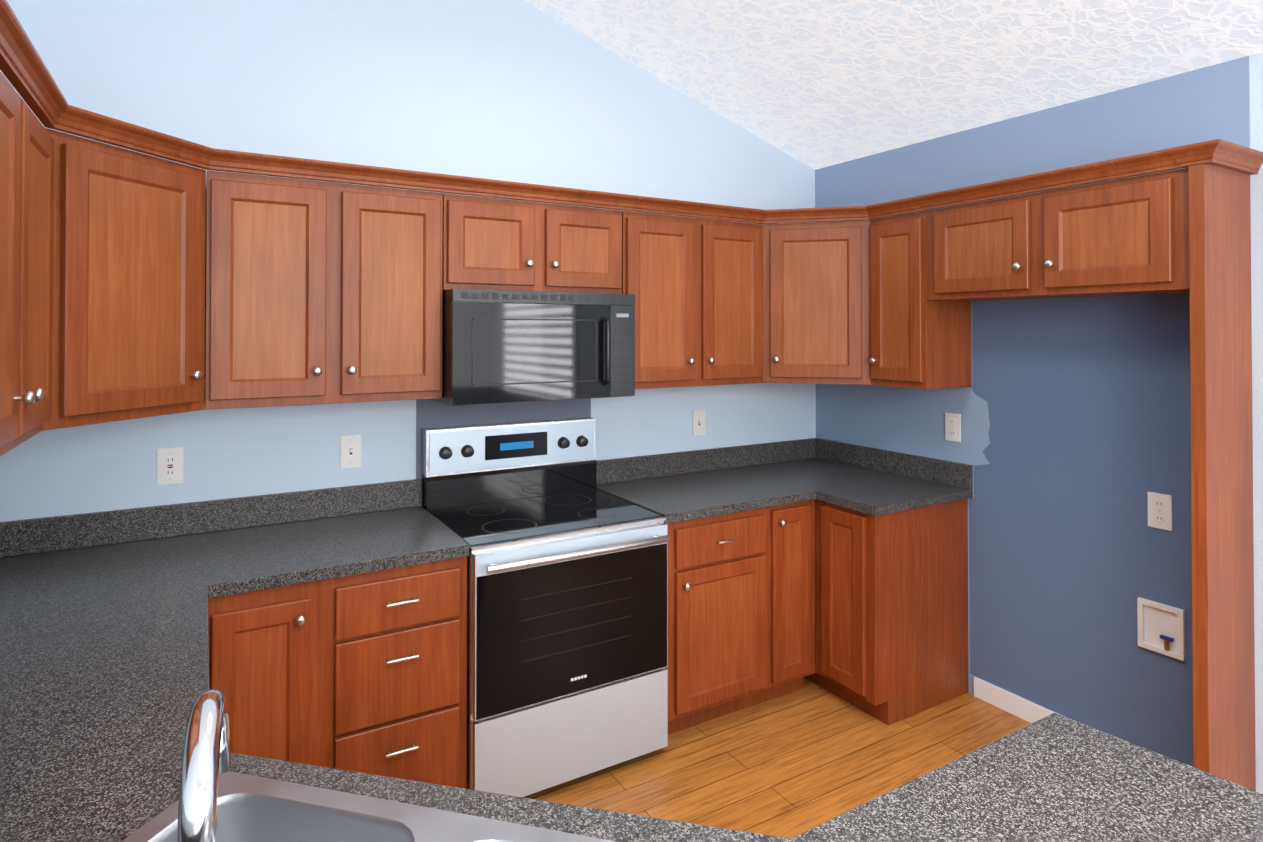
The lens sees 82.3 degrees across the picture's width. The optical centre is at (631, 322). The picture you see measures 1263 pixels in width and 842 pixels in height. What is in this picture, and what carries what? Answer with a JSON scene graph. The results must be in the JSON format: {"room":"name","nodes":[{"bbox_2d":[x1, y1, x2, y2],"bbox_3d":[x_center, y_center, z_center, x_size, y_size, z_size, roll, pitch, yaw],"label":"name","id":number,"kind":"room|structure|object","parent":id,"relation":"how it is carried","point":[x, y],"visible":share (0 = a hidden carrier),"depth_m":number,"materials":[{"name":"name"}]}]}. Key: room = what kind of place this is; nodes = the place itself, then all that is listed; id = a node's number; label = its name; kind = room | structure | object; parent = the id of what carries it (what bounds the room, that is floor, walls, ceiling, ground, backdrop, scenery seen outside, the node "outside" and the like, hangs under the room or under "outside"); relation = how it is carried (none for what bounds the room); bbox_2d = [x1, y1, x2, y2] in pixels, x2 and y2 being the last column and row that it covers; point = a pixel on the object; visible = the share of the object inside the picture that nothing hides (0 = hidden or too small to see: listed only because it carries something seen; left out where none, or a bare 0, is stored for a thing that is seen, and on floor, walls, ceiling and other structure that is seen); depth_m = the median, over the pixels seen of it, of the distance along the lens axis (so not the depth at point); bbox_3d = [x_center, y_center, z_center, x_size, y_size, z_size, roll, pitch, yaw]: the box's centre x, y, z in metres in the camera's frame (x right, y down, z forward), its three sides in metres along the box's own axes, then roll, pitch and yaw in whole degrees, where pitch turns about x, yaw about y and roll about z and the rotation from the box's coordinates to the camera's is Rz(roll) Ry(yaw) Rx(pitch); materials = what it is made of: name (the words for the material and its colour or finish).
{"room":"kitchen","nodes":[
{"label":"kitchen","id":0,"kind":"room"},
{"bbox_2d":[0,0,815,521],"bbox_3d":[-0.552,-0.220,3.199,3.860,3.753,0.120,0,-1,-31],"label":"wall","id":1,"kind":"structure","parent":0,"point":[514,90],"depth_m":2.85,"materials":[{"name":"blue paint"}]},
{"bbox_2d":[42,128,205,430],"bbox_3d":[-1.626,-0.108,2.108,0.658,0.762,0.658,0,-1,-31],"label":"upper cabinet","id":2,"kind":"object","parent":1,"relation":"attached to","point":[129,287],"visible":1,"depth_m":2.01,"materials":[{"name":"brown wood"}]},
{"bbox_2d":[157,447,182,484],"bbox_3d":[-1.595,0.494,2.498,0.076,0.125,0.009,0,-1,-31],"label":"electrical outlet","id":3,"kind":"object","parent":1,"relation":"attached to","point":[169,465],"visible":1,"depth_m":2.50,"materials":[{"name":"white plastic"}]},
{"bbox_2d":[205,170,442,409],"bbox_3d":[-1.091,-0.103,2.597,0.756,0.762,0.360,0,-1,-31],"label":"upper cabinet","id":4,"kind":"object","parent":1,"relation":"attached to","point":[320,292],"visible":1,"depth_m":2.45,"materials":[{"name":"brown wood"}]},
{"bbox_2d":[340,435,360,468],"bbox_3d":[-1.085,0.497,2.796,0.076,0.125,0.014,0,-1,-31],"label":"light switch","id":5,"kind":"object","parent":1,"relation":"attached to","point":[350,451],"visible":1,"depth_m":2.80,"materials":[{"name":"white plastic"}]},
{"bbox_2d":[416,398,590,505],"bbox_3d":[-0.531,0.506,3.134,0.798,0.500,0.001,0,-1,-31],"label":"paint patch","id":6,"kind":"object","parent":1,"relation":"attached to","point":[431,413],"depth_m":3.09,"materials":[{"name":"blue paint"}]},
{"bbox_2d":[442,193,621,293],"bbox_3d":[-0.434,-0.300,2.989,0.764,0.359,0.360,0,-1,-31],"label":"upper cabinet","id":7,"kind":"object","parent":1,"relation":"attached to","point":[500,244],"visible":0.94,"depth_m":2.84,"materials":[{"name":"brown wood"}]},
{"bbox_2d":[430,289,634,405],"bbox_3d":[-0.409,0.092,2.942,0.760,0.420,0.455,0,-1,-31],"label":"microwave","id":8,"kind":"object","parent":7,"relation":"attached to","point":[502,346],"visible":0.98,"depth_m":2.75,"materials":[{"name":"black plastic"}]},
{"bbox_2d":[622,211,761,388],"bbox_3d":[0.229,-0.094,3.379,0.766,0.762,0.360,0,-1,-31],"label":"upper cabinet","id":9,"kind":"object","parent":1,"relation":"attached to","point":[694,285],"visible":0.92,"depth_m":3.24,"materials":[{"name":"brown wood"}]},
{"bbox_2d":[693,410,704,435],"bbox_3d":[0.343,0.503,3.643,0.076,0.125,0.014,0,-1,-31],"label":"light switch","id":10,"kind":"object","parent":1,"relation":"attached to","point":[698,422],"visible":1,"depth_m":3.64,"materials":[{"name":"white plastic"}]},
{"bbox_2d":[761,220,870,384],"bbox_3d":[0.919,-0.092,3.615,0.658,0.762,0.658,0,-1,-31],"label":"upper cabinet","id":11,"kind":"object","parent":1,"relation":"attached to","point":[816,312],"visible":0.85,"depth_m":3.39,"materials":[{"name":"brown wood"}]},
{"bbox_2d":[523,677,1030,838],"bbox_3d":[1.058,1.678,0.460,3.860,0.100,6.440,0,-1,-31],"label":"floor","id":12,"kind":"structure","parent":0,"point":[809,755],"depth_m":2.71,"materials":[{"name":"brown wood"}]},
{"bbox_2d":[208,556,466,788],"bbox_3d":[-1.032,1.211,2.442,0.798,0.876,0.662,0,-1,-31],"label":"base cabinet","id":13,"kind":"object","parent":12,"relation":"on","point":[366,673],"visible":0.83,"depth_m":2.21,"materials":[{"name":"brown wood"}]},
{"bbox_2d":[422,417,668,796],"bbox_3d":[-0.341,1.040,2.816,0.764,1.225,0.708,0,-1,-31],"label":"range","id":14,"kind":"object","parent":12,"relation":"on","point":[567,634],"visible":0.83,"depth_m":2.60,"materials":[{"name":"silver metal"}]},
{"bbox_2d":[665,500,814,733],"bbox_3d":[0.326,1.219,3.247,0.816,0.876,0.662,0,-1,-31],"label":"base cabinet","id":15,"kind":"object","parent":12,"relation":"on","point":[741,608],"visible":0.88,"depth_m":2.98,"materials":[{"name":"brown wood"}]},
{"bbox_2d":[805,499,968,724],"bbox_3d":[1.002,1.222,3.488,0.628,0.876,0.938,0,-1,-31],"label":"base cabinet","id":16,"kind":"object","parent":12,"relation":"on","point":[891,618],"visible":0.69,"depth_m":3.07,"materials":[{"name":"brown wood"}]},
{"bbox_2d":[597,438,972,523],"bbox_3d":[0.666,0.708,3.279,1.428,0.145,0.963,0,-1,-31],"label":"countertop","id":17,"kind":"structure","parent":16,"relation":"on","point":[673,487],"depth_m":3.37,"materials":[{"name":"stone"}]},
{"bbox_2d":[1189,164,1255,790],"bbox_3d":[1.883,0.580,2.300,0.333,2.134,0.041,0,-1,-31],"label":"end panel","id":18,"kind":"object","parent":12,"relation":"on","point":[1222,487],"visible":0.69,"depth_m":2.25,"materials":[{"name":"brown wood"}]},
{"bbox_3d":[0.021,1.195,0.920,1.701,0.876,1.229,0,-1,-31],"label":"base cabinet","id":19,"kind":"object","parent":12,"relation":"on","visible":0},
{"bbox_2d":[0,479,1262,841],"bbox_3d":[-0.443,0.689,1.515,2.098,0.145,2.868,0,-1,-31],"label":"countertop","id":20,"kind":"structure","parent":19,"relation":"on","point":[104,661],"depth_m":1.28,"materials":[{"name":"stone"}]},
{"bbox_2d":[177,689,230,841],"bbox_3d":[-0.412,0.540,0.703,0.078,0.335,0.214,0,-1,-31],"label":"faucet","id":21,"kind":"object","parent":20,"relation":"on","point":[206,760],"visible":1,"depth_m":0.66,"materials":[{"name":"silver metal"}]},
{"bbox_2d":[122,772,614,841],"bbox_3d":[-0.309,0.804,0.821,0.848,0.190,0.478,0,-1,14],"label":"sink","id":22,"kind":"object","parent":20,"relation":"in","point":[251,808],"visible":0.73,"depth_m":1.06,"materials":[{"name":"silver metal"}]},
{"bbox_2d":[524,0,1262,169],"bbox_3d":[1.058,-1.519,0.494,3.860,1.308,6.440,0,-1,-31],"label":"ceiling","id":23,"kind":"structure","parent":0,"point":[816,84],"depth_m":2.92,"materials":[{"name":"white paint"}]},
{"bbox_2d":[815,52,1262,793],"bbox_3d":[2.667,0.348,1.427,0.120,2.580,6.200,0,-1,-31],"label":"wall","id":24,"kind":"structure","parent":0,"point":[1211,102],"depth_m":3.00,"materials":[{"name":"blue paint"}]},
{"bbox_2d":[869,211,971,388],"bbox_3d":[1.292,-0.095,3.277,0.360,0.762,0.300,0,-1,-31],"label":"upper cabinet","id":25,"kind":"object","parent":24,"relation":"attached to","point":[919,340],"visible":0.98,"depth_m":3.17,"materials":[{"name":"brown wood"}]},
{"bbox_2d":[945,413,960,441],"bbox_3d":[1.473,0.478,3.313,0.008,0.125,0.076,0,-1,-31],"label":"electrical outlet","id":26,"kind":"object","parent":24,"relation":"attached to","point":[952,427],"visible":1,"depth_m":3.31,"materials":[{"name":"white plastic"}]},
{"bbox_2d":[974,677,1059,722],"bbox_3d":[2.854,1.591,0.967,0.013,0.085,5.220,0,-1,-31],"label":"baseboard","id":27,"kind":"structure","parent":24,"relation":"attached to","point":[1013,704],"depth_m":3.06,"materials":[{"name":"white wood"}]},
{"bbox_2d":[927,168,1189,301],"bbox_3d":[1.615,-0.292,2.735,0.360,0.381,0.961,0,-1,-31],"label":"upper cabinet","id":28,"kind":"object","parent":24,"relation":"attached to","point":[1129,236],"visible":0.96,"depth_m":2.57,"materials":[{"name":"brown wood"}]},
{"bbox_2d":[969,294,1192,766],"bbox_3d":[1.767,0.734,2.824,0.001,1.666,0.982,0,-1,-31],"label":"paint","id":29,"kind":"object","parent":24,"relation":"attached to","point":[1073,556],"visible":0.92,"depth_m":2.82,"materials":[{"name":"dark blue paint"}]},
{"bbox_2d":[1148,492,1172,530],"bbox_3d":[1.897,0.675,2.595,0.008,0.125,0.076,0,-1,-31],"label":"outlet","id":30,"kind":"object","parent":29,"relation":"attached to","point":[1160,514],"visible":1,"depth_m":2.59,"materials":[{"name":"white plastic"}]},
{"bbox_2d":[1137,597,1185,660],"bbox_3d":[1.893,1.093,2.586,0.020,0.175,0.145,0,-1,-31],"label":"outlet box","id":31,"kind":"object","parent":29,"relation":"attached to","point":[1161,628],"visible":1,"depth_m":2.59,"materials":[{"name":"white plastic"}]},
{"bbox_3d":[-0.551,-0.239,-0.473,0.120,3.713,6.200,0,-1,-31],"label":"wall","id":32,"kind":"structure","parent":0,"visible":0},
{"bbox_2d":[0,71,53,455],"bbox_3d":[-1.402,-0.115,1.408,0.329,0.762,0.769,0,-1,-31],"label":"upper cabinet","id":33,"kind":"object","parent":32,"relation":"attached to","point":[26,230],"visible":1,"depth_m":1.46,"materials":[{"name":"brown wood"}]},
{"bbox_2d":[0,0,1262,223],"bbox_3d":[0.131,-0.520,2.049,3.614,0.059,1.940,0,-1,-31],"label":"crown molding","id":34,"kind":"structure","parent":33,"relation":"attached to","point":[26,72],"depth_m":2.43,"materials":[{"name":"brown wood"}]}
]}

